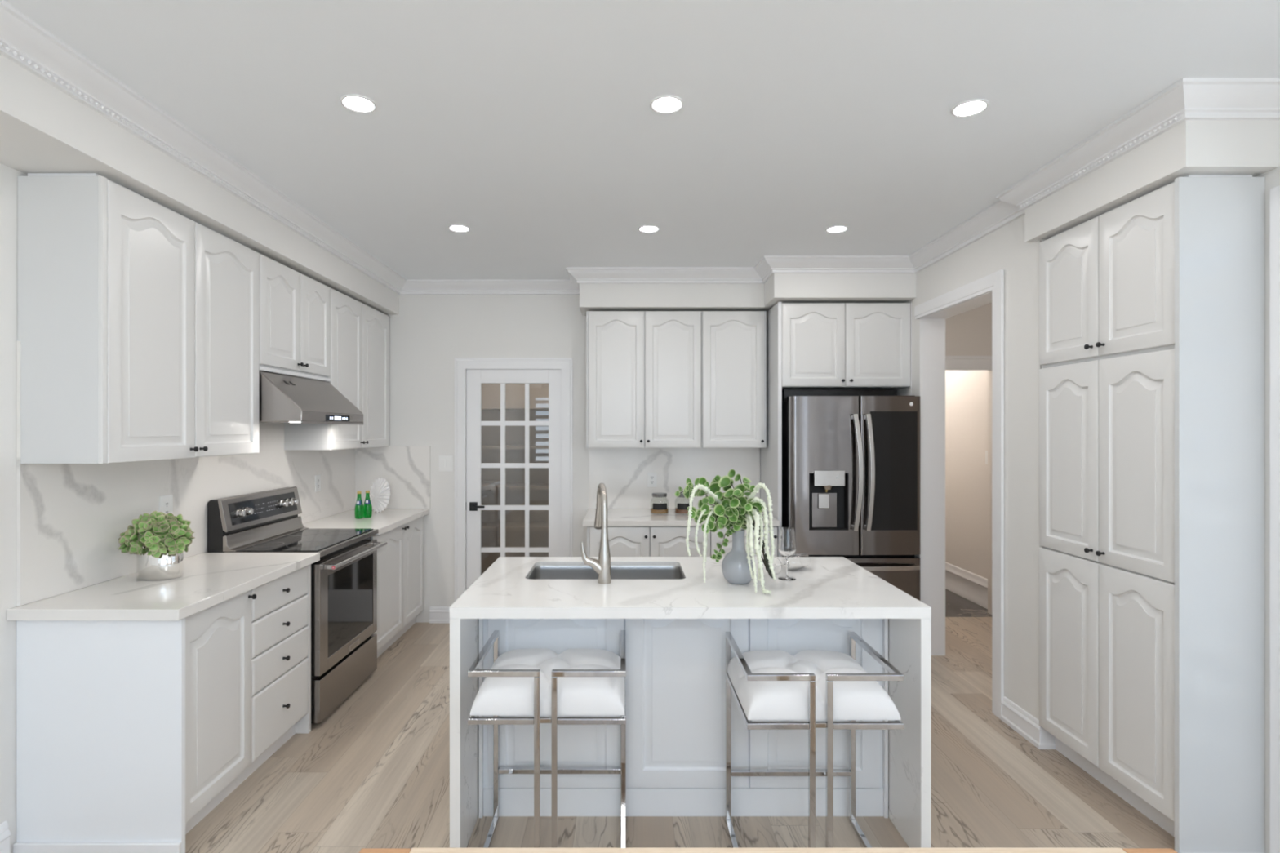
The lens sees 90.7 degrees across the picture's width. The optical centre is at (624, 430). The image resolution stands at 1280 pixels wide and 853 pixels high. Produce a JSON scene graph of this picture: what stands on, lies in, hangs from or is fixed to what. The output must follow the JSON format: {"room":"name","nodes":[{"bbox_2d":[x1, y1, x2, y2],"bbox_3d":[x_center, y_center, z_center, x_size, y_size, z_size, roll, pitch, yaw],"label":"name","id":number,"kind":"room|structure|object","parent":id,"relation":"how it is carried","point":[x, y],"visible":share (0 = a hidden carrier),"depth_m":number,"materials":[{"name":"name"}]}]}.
{"room":"kitchen","nodes":[
{"label":"kitchen","id":0,"kind":"room"},
{"bbox_2d":[0,163,207,852],"bbox_3d":[-2.218,0.175,0.735,0.120,2.720,8.870,0,0,0],"label":"wall","id":1,"kind":"structure","parent":0,"point":[8,175],"depth_m":2.21,"materials":[{"name":"paint"}]},
{"bbox_2d":[0,821,10,852],"bbox_3d":[-2.147,1.449,-0.698,0.022,0.172,5.805,0,0,0],"label":"baseboard","id":2,"kind":"structure","parent":1,"relation":"attached to","point":[5,834],"depth_m":2.19,"materials":[{"name":"paint"}]},
{"bbox_2d":[17,173,259,463],"bbox_3d":[-1.990,-0.403,2.728,0.335,1.041,0.962,0,0,0],"label":"upper cabinet","id":3,"kind":"object","parent":1,"relation":"attached to","point":[139,319],"visible":1,"depth_m":2.36,"materials":[{"name":"paint"}]},
{"bbox_2d":[16,341,355,606],"bbox_3d":[-2.151,0.153,3.647,0.012,0.941,2.805,0,0,0],"label":"backsplash","id":4,"kind":"structure","parent":1,"relation":"attached to","point":[71,518],"depth_m":2.68,"materials":[{"name":"stone"}]},
{"bbox_2d":[159,494,173,514],"bbox_3d":[-2.141,0.365,2.955,0.008,0.122,0.082,0,0,0],"label":"wall outlet","id":5,"kind":"object","parent":4,"relation":"attached to","point":[166,502],"visible":0.66,"depth_m":2.95,"materials":[{"name":"plastic"}]},
{"bbox_2d":[164,501,169,514],"bbox_3d":[-2.138,0.365,2.955,0.002,0.066,0.033,0,0,0],"label":"socket","id":6,"kind":"object","parent":5,"relation":"attached to","point":[166,504],"depth_m":2.95,"materials":[{"name":"plastic"}]},
{"bbox_2d":[315,475,320,492],"bbox_3d":[-2.141,0.370,4.420,0.008,0.116,0.074,0,0,0],"label":"wall outlet","id":7,"kind":"object","parent":4,"relation":"attached to","point":[317,477],"visible":1,"depth_m":4.41,"materials":[{"name":"plastic"}]},
{"bbox_2d":[317,478,319,488],"bbox_3d":[-2.138,0.370,4.420,0.002,0.066,0.033,0,0,0],"label":"socket","id":8,"kind":"object","parent":7,"relation":"attached to","point":[318,479],"depth_m":4.42,"materials":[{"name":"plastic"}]},
{"bbox_2d":[259,253,330,382],"bbox_3d":[-1.990,-0.606,3.599,0.335,0.598,0.770,0,0,0],"label":"upper cabinet","id":9,"kind":"object","parent":1,"relation":"attached to","point":[295,307],"visible":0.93,"depth_m":3.54,"materials":[{"name":"paint"}]},
{"bbox_2d":[259,370,363,424],"bbox_3d":[-1.890,-0.171,3.599,0.506,0.270,0.764,0,0,0],"label":"range hood","id":10,"kind":"object","parent":9,"relation":"attached to","point":[283,398],"visible":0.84,"depth_m":3.37,"materials":[{"name":"metal"}]},
{"bbox_2d":[284,288,389,449],"bbox_3d":[-1.990,-0.391,4.516,0.335,1.029,1.055,0,0,0],"label":"upper cabinet","id":11,"kind":"object","parent":1,"relation":"attached to","point":[359,333],"visible":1,"depth_m":4.37,"materials":[{"name":"paint"}]},
{"bbox_2d":[0,53,399,315],"bbox_3d":[-1.979,-1.055,0.725,0.358,0.260,8.650,0,0,0],"label":"soffit","id":12,"kind":"structure","parent":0,"point":[44,129],"depth_m":2.34,"materials":[{"name":"paint"}]},
{"bbox_2d":[387,294,588,622],"bbox_3d":[0.016,0.175,5.110,4.348,2.720,0.120,0,0,0],"label":"wall","id":13,"kind":"structure","parent":0,"point":[428,331],"depth_m":5.05,"materials":[{"name":"paint"}]},
{"bbox_2d":[355,445,430,508],"bbox_3d":[-1.845,0.374,5.043,0.597,0.500,0.013,0,0,0],"label":"backsplash","id":14,"kind":"structure","parent":13,"relation":"attached to","point":[406,468],"depth_m":5.04,"materials":[{"name":"stone"}]},
{"bbox_2d":[429,607,449,623],"bbox_3d":[-1.446,1.472,5.039,0.208,0.125,0.022,0,0,0],"label":"baseboard","id":15,"kind":"structure","parent":13,"relation":"attached to","point":[437,615],"depth_m":5.04,"materials":[{"name":"paint"}]},
{"bbox_2d":[454,357,572,601],"bbox_3d":[-0.881,0.478,5.040,0.939,2.114,0.020,0,0,0],"label":"trim","id":16,"kind":"structure","parent":13,"relation":"attached to","point":[461,364],"depth_m":5.03,"materials":[{"name":"paint"}]},
{"bbox_2d":[466,368,561,590],"bbox_3d":[-0.878,0.518,5.042,0.783,2.024,0.096,0,0,0],"label":"door","id":17,"kind":"structure","parent":13,"relation":"in","point":[475,378],"depth_m":5.05,"materials":[{"name":"paint"}]},
{"bbox_2d":[586,311,701,448],"bbox_3d":[0.147,-0.383,4.866,0.861,1.025,0.348,0,0,0],"label":"upper cabinet","id":18,"kind":"object","parent":13,"relation":"attached to","point":[643,368],"visible":1,"depth_m":4.72,"materials":[{"name":"paint"}]},
{"bbox_2d":[588,448,759,508],"bbox_3d":[0.399,0.378,5.043,1.362,0.493,0.013,0,0,0],"label":"backsplash","id":19,"kind":"structure","parent":13,"relation":"attached to","point":[624,472],"depth_m":5.04,"materials":[{"name":"stone"}]},
{"bbox_2d":[647,472,656,487],"bbox_3d":[0.222,0.393,5.032,0.074,0.116,0.008,0,0,0],"label":"wall outlet","id":20,"kind":"object","parent":19,"relation":"attached to","point":[651,477],"visible":1,"depth_m":5.03,"materials":[{"name":"plastic"}]},
{"bbox_2d":[649,475,653,484],"bbox_3d":[0.222,0.393,5.029,0.033,0.066,0.002,0,0,0],"label":"socket","id":21,"kind":"object","parent":20,"relation":"attached to","point":[651,477],"depth_m":5.03,"materials":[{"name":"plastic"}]},
{"bbox_2d":[701,311,766,448],"bbox_3d":[0.824,-0.383,4.866,0.484,1.025,0.348,0,0,0],"label":"upper cabinet","id":22,"kind":"object","parent":13,"relation":"attached to","point":[734,343],"visible":0.97,"depth_m":4.72,"materials":[{"name":"paint"}]},
{"bbox_2d":[481,383,548,574],"bbox_3d":[-0.975,0.200,5.910,1.550,2.770,1.480,0,0,0],"label":"wall","id":23,"kind":"structure","parent":0,"point":[491,393],"depth_m":6.60,"materials":[{"name":"paint"}]},
{"bbox_2d":[481,405,548,529],"bbox_3d":[-0.975,0.370,6.425,1.450,1.230,0.350,0,0,0],"label":"pantry shelves","id":24,"kind":"object","parent":23,"relation":"attached to","point":[485,525],"visible":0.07,"depth_m":6.25,"materials":[{"name":"paint"}]},
{"bbox_2d":[3,0,1279,279],"bbox_3d":[0.500,-1.235,1.800,5.800,0.100,11.200,0,0,0],"label":"ceiling","id":25,"kind":"structure","parent":0,"point":[531,126],"depth_m":2.25,"materials":[{"name":"paint"}]},
{"bbox_2d":[339,94,377,112],"bbox_3d":[-0.962,-1.183,2.290,0.124,0.005,0.124,0,0,0],"label":"recessed light","id":26,"kind":"object","parent":25,"relation":"in","point":[357,103],"visible":1,"depth_m":2.28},
{"bbox_2d":[448,224,470,231],"bbox_3d":[-0.966,-1.183,3.700,0.124,0.005,0.124,0,0,0],"label":"recessed light","id":27,"kind":"object","parent":25,"relation":"in","point":[457,228],"visible":1,"depth_m":3.69,"materials":[{"name":"white plastic"}]},
{"bbox_2d":[638,225,659,232],"bbox_3d":[0.145,-1.183,3.710,0.124,0.005,0.124,0,0,0],"label":"recessed light","id":28,"kind":"object","parent":25,"relation":"in","point":[646,228],"visible":1,"depth_m":3.71,"materials":[{"name":"white plastic"}]},
{"bbox_2d":[649,94,684,113],"bbox_3d":[0.155,-1.183,2.295,0.124,0.005,0.124,0,0,0],"label":"recessed light","id":29,"kind":"object","parent":25,"relation":"in","point":[668,104],"visible":1,"depth_m":2.29,"materials":[{"name":"white plastic"}]},
{"bbox_2d":[826,225,848,232],"bbox_3d":[1.250,-1.183,3.715,0.124,0.005,0.124,0,0,0],"label":"recessed light","id":30,"kind":"object","parent":25,"relation":"in","point":[837,228],"visible":1,"depth_m":3.71,"materials":[{"name":"white plastic"}]},
{"bbox_2d":[951,98,989,116],"bbox_3d":[1.268,-1.183,2.320,0.124,0.005,0.124,0,0,0],"label":"recessed light","id":31,"kind":"object","parent":25,"relation":"in","point":[971,107],"visible":1,"depth_m":2.31,"materials":[{"name":"white plastic"}]},
{"bbox_2d":[185,588,1174,852],"bbox_3d":[0.450,1.585,1.800,5.700,0.100,11.200,0,0,0],"label":"floor","id":32,"kind":"structure","parent":0,"point":[374,773],"depth_m":2.66,"materials":[{"name":"brown wood"}]},
{"bbox_2d":[13,589,256,852],"bbox_3d":[-1.861,1.101,2.471,0.589,0.868,0.486,0,0,0],"label":"base cabinet","id":33,"kind":"object","parent":32,"relation":"on","point":[130,734],"visible":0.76,"depth_m":2.24,"materials":[{"name":"paint"}]},
{"bbox_2d":[236,564,311,786],"bbox_3d":[-1.861,1.101,2.970,0.589,0.868,0.508,0,0,0],"label":"base cabinet","id":34,"kind":"object","parent":32,"relation":"on","point":[281,609],"visible":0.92,"depth_m":2.94,"materials":[{"name":"paint"}]},
{"bbox_2d":[6,552,319,620],"bbox_3d":[-1.856,0.645,2.720,0.602,0.040,1.027,0,0,0],"label":"countertop","id":35,"kind":"structure","parent":34,"relation":"on","point":[208,580],"depth_m":2.48,"materials":[{"name":"stone"}]},
{"bbox_2d":[136,550,182,580],"bbox_3d":[-1.975,0.565,2.690,0.175,0.120,0.126,0,0,0],"label":"planter","id":36,"kind":"object","parent":35,"relation":"on","point":[166,566],"visible":0.64,"depth_m":2.64,"materials":[{"name":"white ceramic"}]},
{"bbox_2d":[117,511,195,558],"bbox_3d":[-1.973,0.444,2.678,0.255,0.203,0.255,0,0,44],"label":"bunch","id":37,"kind":"object","parent":36,"relation":"in","point":[158,533],"visible":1,"depth_m":2.63,"materials":[{"name":"green plant"}]},
{"bbox_2d":[207,486,386,724],"bbox_3d":[-1.815,0.945,3.617,0.650,1.181,0.760,0,0,0],"label":"electric range","id":38,"kind":"object","parent":32,"relation":"on","point":[344,581],"visible":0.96,"depth_m":3.50,"materials":[{"name":"silver metal"}]},
{"bbox_2d":[236,528,373,551],"bbox_3d":[-1.810,0.621,3.617,0.460,0.004,0.730,0,0,0],"label":"glass cooktop","id":39,"kind":"object","parent":38,"relation":"in","point":[289,540],"depth_m":3.54,"materials":[{"name":"black glass"}]},
{"bbox_2d":[370,515,423,657],"bbox_3d":[-1.861,1.101,4.529,0.589,0.868,1.035,0,0,0],"label":"base cabinet","id":40,"kind":"object","parent":32,"relation":"on","point":[400,562],"visible":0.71,"depth_m":4.51,"materials":[{"name":"paint"}]},
{"bbox_2d":[302,508,429,535],"bbox_3d":[-1.856,0.645,4.525,0.602,0.040,1.048,0,0,0],"label":"countertop","id":41,"kind":"structure","parent":40,"relation":"on","point":[388,519],"depth_m":4.39,"materials":[{"name":"white stone"}]},
{"bbox_2d":[354,491,364,519],"bbox_3d":[-1.882,0.529,4.490,0.062,0.192,0.062,0,0,0],"label":"bottle","id":42,"kind":"object","parent":41,"relation":"on","point":[359,508],"visible":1,"depth_m":4.47,"materials":[{"name":"green glass"}]},
{"bbox_2d":[363,490,372,517],"bbox_3d":[-1.846,0.529,4.548,0.062,0.192,0.062,0,0,-9],"label":"bottle","id":43,"kind":"object","parent":41,"relation":"on","point":[367,505],"visible":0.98,"depth_m":4.53,"materials":[{"name":"green glass"}]},
{"bbox_2d":[369,477,390,512],"bbox_3d":[-1.868,0.493,4.829,0.167,0.267,0.083,0,0,0],"label":"sculpture","id":44,"kind":"object","parent":41,"relation":"on","point":[380,492],"visible":0.95,"depth_m":4.82,"materials":[{"name":"white ceramic"}]},
{"bbox_2d":[467,630,626,848],"bbox_3d":[-0.254,1.162,2.287,0.519,0.746,0.436,0,0,0],"label":"bar stool","id":45,"kind":"object","parent":32,"relation":"on","point":[535,682],"visible":1,"depth_m":2.10,"materials":[{"name":"silver metal"}]},
{"bbox_2d":[470,648,624,715],"bbox_3d":[-0.254,0.888,2.295,0.511,0.106,0.421,0,0,0],"label":"seat cushion","id":46,"kind":"object","parent":45,"relation":"on","point":[496,695],"depth_m":2.11,"materials":[{"name":"white fabric"}]},
{"bbox_2d":[586,526,710,556],"bbox_3d":[0.171,1.101,4.706,0.864,0.868,0.668,0,0,0],"label":"base cabinet","id":47,"kind":"object","parent":32,"relation":"on","point":[624,541],"visible":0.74,"depth_m":4.40,"materials":[{"name":"paint"}]},
{"bbox_2d":[582,508,779,526],"bbox_3d":[0.397,0.645,4.717,1.369,0.040,0.664,0,0,0],"label":"countertop","id":48,"kind":"structure","parent":47,"relation":"on","point":[615,517],"depth_m":4.47,"materials":[{"name":"stone"}]},
{"bbox_2d":[650,492,668,514],"bbox_3d":[0.266,0.548,4.760,0.138,0.153,0.139,0,0,0],"label":"glass jar","id":49,"kind":"object","parent":48,"relation":"on","point":[658,508],"visible":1,"depth_m":4.71,"materials":[{"name":"clear glass"}]},
{"bbox_2d":[674,492,693,514],"bbox_3d":[0.449,0.548,4.760,0.138,0.153,0.139,0,0,0],"label":"glass jar","id":50,"kind":"object","parent":48,"relation":"on","point":[682,508],"visible":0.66,"depth_m":4.70,"materials":[{"name":"clear glass"}]},
{"bbox_2d":[478,618,888,817],"bbox_3d":[0.234,1.101,2.795,1.621,0.868,0.590,0,0,0],"label":"kitchen island","id":51,"kind":"object","parent":32,"relation":"on","point":[676,668],"visible":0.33,"depth_m":2.51,"materials":[{"name":"paint"}]},
{"bbox_2d":[449,556,931,848],"bbox_3d":[0.234,1.080,2.679,1.701,0.910,0.893,0,0,0],"label":"island countertop","id":52,"kind":"structure","parent":51,"relation":"on","point":[829,587],"depth_m":2.34,"materials":[{"name":"stone"}]},
{"bbox_2d":[581,483,611,584],"bbox_3d":[-0.115,0.424,2.692,0.122,0.402,0.248,0,0,0],"label":"kitchen faucet","id":53,"kind":"object","parent":52,"relation":"on","point":[602,566],"visible":1,"depth_m":2.58,"materials":[{"name":"silver metal"}]},
{"bbox_2d":[528,565,684,579],"bbox_3d":[-0.079,0.759,2.832,0.722,0.227,0.400,0,0,0],"label":"sink","id":54,"kind":"object","parent":52,"relation":"in","point":[540,572],"visible":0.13,"depth_m":3.01,"materials":[{"name":"metal"}]},
{"bbox_2d":[721,528,753,584],"bbox_3d":[0.470,0.516,2.600,0.140,0.216,0.140,0,0,0],"label":"flower vase","id":55,"kind":"object","parent":52,"relation":"on","point":[735,570],"visible":0.88,"depth_m":2.56,"materials":[{"name":"grey ceramic"}]},
{"bbox_2d":[675,469,776,594],"bbox_3d":[0.408,0.388,2.532,0.393,0.462,0.285,0,0,0],"label":"plant","id":56,"kind":"object","parent":55,"relation":"in","point":[731,508],"visible":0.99,"depth_m":2.49,"materials":[{"name":"green plant"}]},
{"bbox_2d":[777,527,795,581],"bbox_3d":[0.685,0.518,2.660,0.075,0.213,0.075,0,0,0],"label":"wine glass","id":57,"kind":"object","parent":52,"relation":"on","point":[786,544],"visible":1,"depth_m":2.63,"materials":[{"name":"clear glass"}]},
{"bbox_2d":[768,553,810,574],"bbox_3d":[0.739,0.589,2.810,0.214,0.075,0.075,0,0,-38],"label":"wine glass","id":58,"kind":"object","parent":52,"relation":"on","point":[796,562],"visible":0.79,"depth_m":2.80,"materials":[{"name":"clear glass"}]},
{"bbox_2d":[710,526,777,556],"bbox_3d":[0.838,1.101,4.706,0.470,0.868,0.668,0,0,0],"label":"base cabinet","id":59,"kind":"object","parent":32,"relation":"on","point":[714,539],"visible":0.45,"depth_m":4.40,"materials":[{"name":"paint"}]},
{"bbox_2d":[359,848,1177,852],"bbox_3d":[0.268,1.160,0.705,1.524,0.750,0.970,0,0,0],"label":"dining table","id":60,"kind":"object","parent":32,"relation":"on","point":[413,850],"visible":1,"depth_m":1.18,"materials":[{"name":"brown wood"}]},
{"bbox_2d":[760,302,782,556],"bbox_3d":[1.096,0.315,4.745,0.026,2.440,0.600,0,0,0],"label":"panel","id":61,"kind":"object","parent":32,"relation":"on","point":[771,457],"visible":0.55,"depth_m":4.60,"materials":[{"name":"paint"}]},
{"bbox_2d":[725,631,903,848],"bbox_3d":[0.649,1.162,2.262,0.505,0.746,0.452,0,0,0],"label":"bar stool","id":62,"kind":"object","parent":32,"relation":"on","point":[811,686],"visible":1,"depth_m":2.08,"materials":[{"name":"silver metal"}]},
{"bbox_2d":[727,650,901,719],"bbox_3d":[0.649,0.888,2.269,0.497,0.106,0.437,0,0,0],"label":"seat cushion","id":63,"kind":"object","parent":62,"relation":"on","point":[755,700],"depth_m":2.09,"materials":[{"name":"white fabric"}]},
{"bbox_2d":[782,389,920,601],"bbox_3d":[1.574,0.618,4.591,0.880,1.835,0.778,0,0,0],"label":"refrigerator","id":64,"kind":"object","parent":32,"relation":"on","point":[851,458],"visible":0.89,"depth_m":4.28,"materials":[{"name":"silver metal"}]},
{"bbox_2d":[1039,174,1265,852],"bbox_3d":[2.135,0.305,2.656,0.326,2.459,0.796,0,0,0],"label":"pantry cabinet","id":65,"kind":"object","parent":32,"relation":"on","point":[1152,306],"visible":1,"depth_m":2.36,"materials":[{"name":"paint"}]},
{"bbox_2d":[579,120,1279,315],"bbox_3d":[1.194,-1.050,3.632,3.052,0.270,2.835,0,0,0],"label":"soffit","id":66,"kind":"structure","parent":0,"point":[1191,147],"depth_m":2.84,"materials":[{"name":"paint"}]},
{"bbox_2d":[0,0,1279,294],"bbox_3d":[0.299,-1.136,0.725,4.198,0.098,8.650,0,0,0],"label":"trim","id":67,"kind":"structure","parent":66,"relation":"attached to","point":[24,42],"depth_m":2.71,"materials":[{"name":"paint"}]},
{"bbox_2d":[782,302,910,389],"bbox_3d":[1.567,-0.605,4.721,0.915,0.595,0.598,0,0,0],"label":"upper cabinet","id":68,"kind":"object","parent":66,"relation":"attached to","point":[825,345],"visible":0.96,"depth_m":4.45,"materials":[{"name":"paint"}]},
{"bbox_2d":[945,370,987,578],"bbox_3d":[3.200,0.175,5.150,0.120,2.720,4.300,0,0,0],"label":"wall","id":69,"kind":"structure","parent":0,"point":[966,391],"depth_m":5.79,"materials":[{"name":"paint"}]},
{"bbox_2d":[945,562,987,608],"bbox_3d":[3.129,1.410,6.260,0.022,0.250,1.880,0,0,0],"label":"baseboard","id":70,"kind":"structure","parent":69,"relation":"attached to","point":[972,587],"depth_m":5.76,"materials":[{"name":"paint"}]},
{"bbox_2d":[985,450,987,464],"bbox_3d":[3.136,0.235,5.450,0.008,0.118,0.075,0,0,0],"label":"light switch","id":71,"kind":"object","parent":69,"relation":"attached to","point":[986,451],"visible":0.55,"depth_m":5.46,"materials":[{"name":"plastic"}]},
{"bbox_2d":[945,302,991,614],"bbox_3d":[2.665,0.175,5.260,0.950,2.720,0.120,0,0,0],"label":"wall","id":72,"kind":"structure","parent":0,"point":[968,333],"depth_m":5.20,"materials":[{"name":"paint"}]},
{"bbox_2d":[945,355,991,370],"bbox_3d":[2.665,0.463,5.183,0.950,2.145,0.035,0,0,0],"label":"trim","id":73,"kind":"structure","parent":72,"relation":"attached to","point":[952,362],"depth_m":5.17,"materials":[{"name":"paint"}]},
{"bbox_2d":[897,214,1046,719],"bbox_3d":[2.369,0.175,4.053,0.702,2.720,1.994,0,0,0],"label":"wall","id":74,"kind":"structure","parent":0,"point":[1005,248],"depth_m":3.24,"materials":[{"name":"paint"}]},
{"bbox_2d":[911,302,911,395],"bbox_3d":[2.022,0.315,4.444,0.010,2.440,0.009,0,0,0],"label":"strip","id":75,"kind":"object","parent":74,"relation":"attached to","point":[911,302],"visible":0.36,"depth_m":4.44,"materials":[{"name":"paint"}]},
{"bbox_2d":[920,291,991,655],"bbox_3d":[2.101,0.385,3.874,0.174,2.301,0.873,0,0,0],"label":"trim","id":76,"kind":"structure","parent":74,"relation":"attached to","point":[932,326],"depth_m":4.31,"materials":[{"name":"paint"}]},
{"bbox_2d":[914,269,1004,719],"bbox_3d":[2.008,0.341,3.851,0.020,2.388,0.998,0,0,0],"label":"trim","id":77,"kind":"structure","parent":74,"relation":"attached to","point":[993,282],"depth_m":3.39,"materials":[{"name":"paint"}]},
{"bbox_2d":[1000,696,1055,749],"bbox_3d":[2.036,1.472,3.196,0.080,0.125,0.312,0,0,0],"label":"baseboard","id":78,"kind":"structure","parent":74,"relation":"attached to","point":[1018,719],"depth_m":3.15,"materials":[{"name":"paint"}]},
{"bbox_2d":[1254,166,1279,852],"bbox_3d":[2.358,0.175,-0.325,0.120,2.720,6.750,0,0,0],"label":"wall","id":79,"kind":"structure","parent":0,"point":[1272,177],"depth_m":2.26,"materials":[{"name":"paint"}]},
{"bbox_2d":[1270,185,1279,852],"bbox_3d":[2.288,0.341,1.566,0.020,2.388,1.332,0,0,0],"label":"trim","id":80,"kind":"structure","parent":79,"relation":"attached to","point":[1274,192],"depth_m":2.21,"materials":[{"name":"paint"}]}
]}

